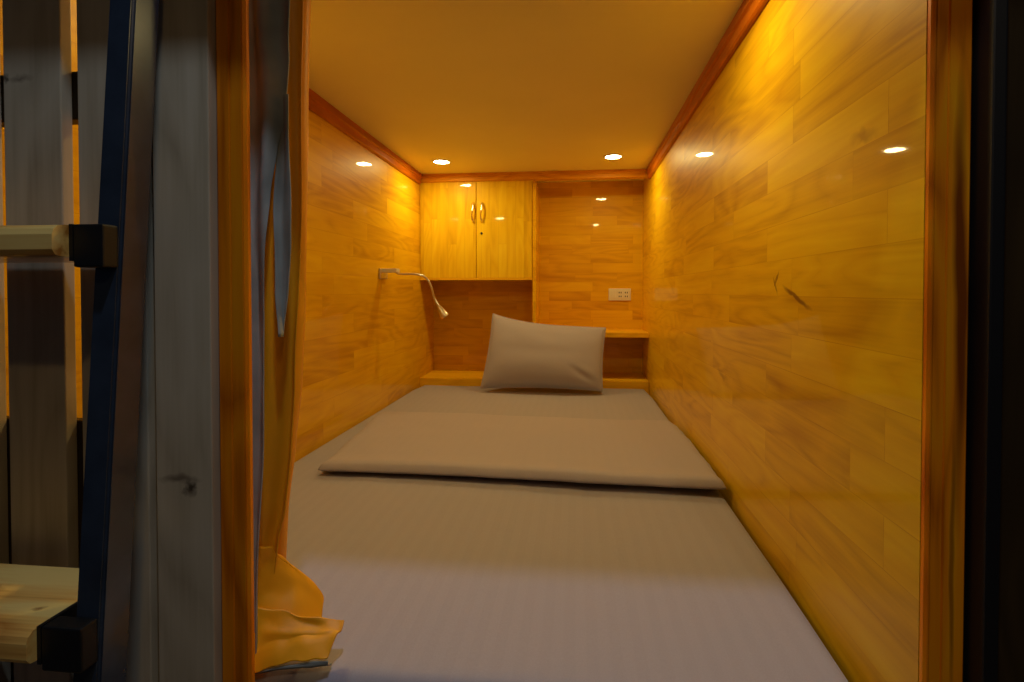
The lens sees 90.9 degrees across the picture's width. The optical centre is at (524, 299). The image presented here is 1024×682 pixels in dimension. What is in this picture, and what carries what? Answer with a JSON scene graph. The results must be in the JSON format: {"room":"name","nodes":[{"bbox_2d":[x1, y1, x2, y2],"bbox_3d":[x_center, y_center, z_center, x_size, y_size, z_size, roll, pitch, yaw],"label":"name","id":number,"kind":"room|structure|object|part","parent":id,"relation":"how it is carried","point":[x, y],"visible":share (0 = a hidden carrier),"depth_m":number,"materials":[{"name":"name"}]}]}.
{"room":"dormitory","nodes":[
{"label":"dormitory","id":0,"kind":"room"},
{"bbox_2d":[0,0,433,462],"bbox_3d":[-0.615,0.021,1.721,0.020,1.301,2.140,0,1,6],"label":"wall","id":1,"kind":"structure","parent":0,"point":[369,339],"depth_m":1.75,"materials":[{"name":"brown wood"}]},
{"bbox_2d":[309,88,421,183],"bbox_3d":[-0.611,-0.582,1.570,0.018,0.050,1.860,0,1,6],"label":"crown molding","id":2,"kind":"structure","parent":1,"relation":"attached to","point":[318,105],"depth_m":1.77,"materials":[{"name":"brown wood"}]},
{"bbox_2d":[379,268,448,317],"bbox_3d":[-0.440,-0.025,2.019,0.268,0.200,0.080,0,1,6],"label":"gooseneck lamp","id":3,"kind":"object","parent":1,"relation":"attached to","point":[383,272],"visible":1,"depth_m":2.02,"materials":[{"name":"beige plastic"}]},
{"bbox_3d":[-0.570,-0.105,2.031,0.008,0.042,0.080,0,1,6],"label":"mount plate","id":4,"kind":"part","parent":3,"relation":"part of","materials":[{"name":"silver metal"}]},
{"bbox_2d":[309,0,743,182],"bbox_3d":[-0.047,-0.618,1.638,1.126,0.020,2.130,0,1,6],"label":"ceiling","id":5,"kind":"structure","parent":0,"point":[479,86],"depth_m":1.34,"materials":[{"name":"white paint"}]},
{"bbox_2d":[432,159,450,163],"bbox_3d":[-0.371,-0.616,2.250,0.082,0.004,0.082,0,1,6],"label":"recessed light","id":6,"kind":"object","parent":5,"relation":"in","point":[436,161],"visible":1,"depth_m":2.24,"materials":[{"name":"beige plastic"}]},
{"bbox_2d":[434,160,448,163],"bbox_3d":[-0.371,-0.617,2.250,0.065,0.002,0.065,0,1,6],"label":"diffuser","id":7,"kind":"object","parent":6,"relation":"attached to","point":[435,161],"depth_m":2.24,"materials":[{"name":"white plastic"}]},
{"bbox_2d":[536,178,647,180],"bbox_3d":[0.327,-0.601,2.439,0.541,0.040,0.010,0,1,6],"label":"rail","id":8,"kind":"object","parent":5,"relation":"attached to","point":[610,178],"visible":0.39,"depth_m":2.44,"materials":[{"name":"brown wood"}]},
{"bbox_2d":[603,154,622,159],"bbox_3d":[0.380,-0.615,2.165,0.082,0.004,0.082,0,1,6],"label":"recessed light","id":9,"kind":"object","parent":5,"relation":"in","point":[608,156],"visible":1,"depth_m":2.16,"materials":[{"name":"beige plastic"}]},
{"bbox_2d":[606,155,620,158],"bbox_3d":[0.380,-0.616,2.165,0.065,0.002,0.065,0,1,6],"label":"diffuser","id":10,"kind":"object","parent":9,"relation":"attached to","point":[607,156],"depth_m":2.16,"materials":[{"name":"white plastic"}]},
{"bbox_2d":[433,181,642,372],"bbox_3d":[0.061,0.014,2.718,1.126,1.281,0.020,0,1,6],"label":"wall","id":11,"kind":"structure","parent":0,"point":[591,233],"depth_m":2.69,"materials":[{"name":"brown wood"}]},
{"bbox_2d":[420,180,535,280],"bbox_3d":[-0.232,-0.361,2.596,0.564,0.524,0.268,0,1,6],"label":"upper cabinet","id":12,"kind":"object","parent":11,"relation":"attached to","point":[477,230],"visible":0.96,"depth_m":2.49,"materials":[{"name":"wood"}]},
{"bbox_3d":[-0.381,-0.350,2.514,0.283,0.482,0.017,0,1,6],"label":"door","id":13,"kind":"part","parent":12,"relation":"part of","materials":[{"name":"wood"}]},
{"bbox_3d":[-0.256,-0.433,2.477,0.017,0.103,0.028,0,1,6],"label":"handle","id":14,"kind":"part","parent":12,"relation":"part of","materials":[{"name":"gold metal"}]},
{"bbox_3d":[-0.212,-0.433,2.473,0.017,0.103,0.028,0,1,6],"label":"handle","id":15,"kind":"part","parent":12,"relation":"part of","materials":[{"name":"gold metal"}]},
{"bbox_3d":[-0.099,-0.350,2.486,0.277,0.482,0.017,0,1,6],"label":"door","id":16,"kind":"part","parent":12,"relation":"part of","materials":[{"name":"wood"}]},
{"bbox_2d":[421,169,646,182],"bbox_3d":[0.035,-0.603,2.450,1.126,0.038,0.018,0,1,6],"label":"crown molding","id":17,"kind":"structure","parent":11,"relation":"attached to","point":[619,173],"depth_m":2.44,"materials":[{"name":"brown wood"}]},
{"bbox_2d":[608,288,630,300],"bbox_3d":[0.501,-0.028,2.657,0.116,0.064,0.011,0,1,6],"label":"power outlet","id":18,"kind":"object","parent":11,"relation":"attached to","point":[615,294],"visible":1,"depth_m":2.65,"materials":[{"name":"beige plastic"}]},
{"bbox_2d":[617,290,622,298],"bbox_3d":[0.503,-0.028,2.653,0.028,0.044,0.002,0,1,6],"label":"socket","id":19,"kind":"object","parent":18,"relation":"attached to","point":[619,292],"depth_m":2.65,"materials":[{"name":"beige plastic"}]},
{"bbox_2d":[624,290,628,298],"bbox_3d":[0.535,-0.028,2.650,0.028,0.044,0.002,0,1,6],"label":"socket","id":20,"kind":"object","parent":18,"relation":"attached to","point":[626,292],"depth_m":2.65,"materials":[{"name":"beige plastic"}]},
{"bbox_2d":[605,329,648,337],"bbox_3d":[0.329,0.167,2.559,0.560,0.024,0.245,0,1,6],"label":"shelf","id":21,"kind":"object","parent":11,"relation":"attached to","point":[610,333],"visible":0.44,"depth_m":2.43,"materials":[{"name":"brown wood"}]},
{"bbox_2d":[533,183,539,322],"bbox_3d":[0.059,-0.209,2.582,0.017,0.727,0.243,0,1,6],"label":"board","id":22,"kind":"object","parent":21,"relation":"on","point":[536,194],"visible":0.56,"depth_m":2.49,"materials":[{"name":"brown wood"}]},
{"bbox_2d":[642,0,927,681],"bbox_3d":[0.523,0.023,1.591,0.020,1.301,2.170,0,1,6],"label":"wall","id":23,"kind":"structure","parent":0,"point":[784,222],"depth_m":0.75,"materials":[{"name":"brown wood"}]},
{"bbox_2d":[646,0,768,178],"bbox_3d":[0.492,-0.580,1.459,0.018,0.050,1.860,0,1,6],"label":"crown molding","id":24,"kind":"structure","parent":23,"relation":"attached to","point":[749,11],"depth_m":1.25,"materials":[{"name":"brown wood"}]},
{"bbox_2d":[963,0,1007,681],"bbox_3d":[0.449,0.241,0.499,0.013,1.501,0.036,0,1,6],"label":"strip","id":25,"kind":"object","parent":23,"relation":"attached to","point":[990,17],"visible":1,"depth_m":0.48,"materials":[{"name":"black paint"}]},
{"bbox_3d":[0.025,1.011,0.266,4.400,0.030,5.500,0,1,6],"label":"floor","id":26,"kind":"structure","parent":0,"visible":0},
{"bbox_2d":[0,0,158,681],"bbox_3d":[-0.637,0.241,0.517,0.489,1.501,0.148,0,1,6],"label":"ladder","id":27,"kind":"object","parent":26,"relation":"on","point":[64,619],"visible":1,"depth_m":0.49,"materials":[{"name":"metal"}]},
{"bbox_2d":[0,0,1023,681],"bbox_3d":[0.130,0.241,0.542,1.750,1.501,0.036,0,1,6],"label":"wall","id":28,"kind":"structure","parent":26,"relation":"on","point":[175,628],"depth_m":0.58,"materials":[{"name":"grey wood"}]},
{"bbox_3d":[-0.547,-0.244,0.610,0.388,0.057,0.020,0,1,6],"label":"cross rail","id":29,"kind":"part","parent":28,"relation":"part of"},
{"bbox_2d":[216,0,254,681],"bbox_3d":[-0.335,0.100,0.583,0.037,1.221,0.008,0,1,6],"label":"post","id":30,"kind":"object","parent":28,"relation":"attached to","point":[232,16],"visible":1,"depth_m":0.58,"materials":[{"name":"brown wood"}]},
{"bbox_2d":[919,0,972,681],"bbox_3d":[0.424,0.101,0.507,0.038,1.221,0.008,0,1,6],"label":"post","id":31,"kind":"object","parent":28,"relation":"attached to","point":[949,22],"visible":1,"depth_m":0.50,"materials":[{"name":"brown wood"}]},
{"bbox_3d":[0.001,-0.654,0.496,2.000,0.288,0.128,0,1,6],"label":"rail","id":32,"kind":"object","parent":28,"relation":"on","visible":0},
{"bbox_2d":[249,0,343,673],"bbox_3d":[-0.298,-0.030,0.636,0.141,0.960,0.090,0,1,6],"label":"curtain","id":33,"kind":"object","parent":32,"relation":"hanging from","point":[289,623],"visible":0.84,"depth_m":0.63,"materials":[{"name":"fabric"}]},
{"bbox_3d":[-0.325,-0.035,0.645,0.087,0.952,0.027,0,1,6],"label":"gold panel","id":34,"kind":"part","parent":33,"relation":"part of","materials":[{"name":"gold metal"}]},
{"bbox_3d":[-0.047,0.593,1.658,1.124,0.080,2.129,0,1,6],"label":"platform","id":35,"kind":"object","parent":26,"relation":"on","visible":0},
{"bbox_2d":[420,370,648,393],"bbox_3d":[0.048,0.448,2.591,1.124,0.119,0.249,0,1,6],"label":"ledge","id":36,"kind":"object","parent":35,"relation":"on","point":[435,377],"visible":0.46,"depth_m":2.51,"materials":[{"name":"brown wood"}]},
{"bbox_2d":[255,385,847,681],"bbox_3d":[-0.060,0.495,1.531,1.119,0.119,1.876,0,1,6],"label":"mattress","id":37,"kind":"object","parent":35,"relation":"on","point":[429,578],"visible":0.59,"depth_m":0.82,"materials":[{"name":"white fabric"}]},
{"bbox_2d":[318,412,725,489],"bbox_3d":[-0.032,0.416,1.488,1.080,0.039,0.627,0,1,6],"label":"duvet","id":38,"kind":"object","parent":37,"relation":"on","point":[657,453],"visible":1,"depth_m":1.36,"materials":[{"name":"grey fabric"}]},
{"bbox_2d":[480,313,605,391],"bbox_3d":[0.089,0.237,2.333,0.579,0.342,0.169,0,1,6],"label":"pillow","id":39,"kind":"object","parent":37,"relation":"on","point":[521,354],"visible":1,"depth_m":2.29,"materials":[{"name":"grey fabric"}]}
]}

